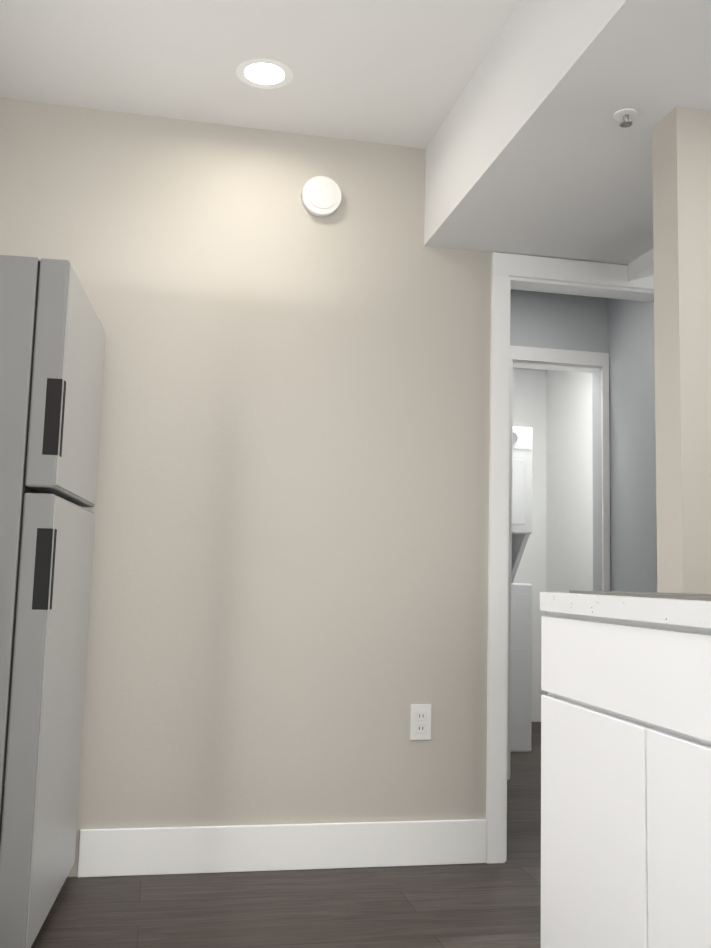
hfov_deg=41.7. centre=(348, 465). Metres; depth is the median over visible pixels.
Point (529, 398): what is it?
wall
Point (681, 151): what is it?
wall
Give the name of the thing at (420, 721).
outlet
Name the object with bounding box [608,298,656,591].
wall
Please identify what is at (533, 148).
ceiling
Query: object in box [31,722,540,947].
floor
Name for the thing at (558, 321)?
wall
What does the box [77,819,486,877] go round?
baseboard
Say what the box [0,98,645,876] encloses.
wall
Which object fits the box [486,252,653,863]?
door frame
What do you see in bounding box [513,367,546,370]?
ceiling
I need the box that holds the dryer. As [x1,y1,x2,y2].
[511,426,532,751]
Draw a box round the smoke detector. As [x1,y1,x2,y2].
[301,176,340,216]
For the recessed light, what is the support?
in the ceiling at (396, 72)
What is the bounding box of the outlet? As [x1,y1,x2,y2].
[410,704,430,739]
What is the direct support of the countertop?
on the base cabinet
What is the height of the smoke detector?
0.136 m
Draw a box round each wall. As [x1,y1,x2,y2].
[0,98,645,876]
[510,289,607,590]
[513,368,546,721]
[546,370,592,694]
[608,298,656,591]
[652,107,710,593]
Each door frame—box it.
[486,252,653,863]
[507,345,609,779]
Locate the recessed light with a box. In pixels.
[236,58,292,88]
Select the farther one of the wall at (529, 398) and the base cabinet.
the wall at (529, 398)
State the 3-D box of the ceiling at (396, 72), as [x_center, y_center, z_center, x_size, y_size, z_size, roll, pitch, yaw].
[-0.127,-1.547,0.409,1.991,0.100,5.870,3,-7,-11]
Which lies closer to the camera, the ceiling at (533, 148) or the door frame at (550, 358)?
the ceiling at (533, 148)
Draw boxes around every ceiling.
[0,0,520,148]
[424,0,710,264]
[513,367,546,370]
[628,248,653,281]
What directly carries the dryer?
on the floor
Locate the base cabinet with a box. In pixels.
[541,611,710,947]
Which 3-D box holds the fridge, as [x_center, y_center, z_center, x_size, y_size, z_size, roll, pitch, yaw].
[-1.115,0.350,2.479,0.746,1.705,0.700,2,-7,-7]
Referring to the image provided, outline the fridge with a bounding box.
[0,255,105,947]
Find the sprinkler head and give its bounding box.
[614,108,637,127]
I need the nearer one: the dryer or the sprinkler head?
the sprinkler head
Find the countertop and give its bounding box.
[540,592,710,627]
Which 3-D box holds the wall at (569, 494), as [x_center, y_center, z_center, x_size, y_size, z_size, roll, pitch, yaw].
[1.569,0.396,5.639,0.100,2.500,1.600,3,-7,-11]

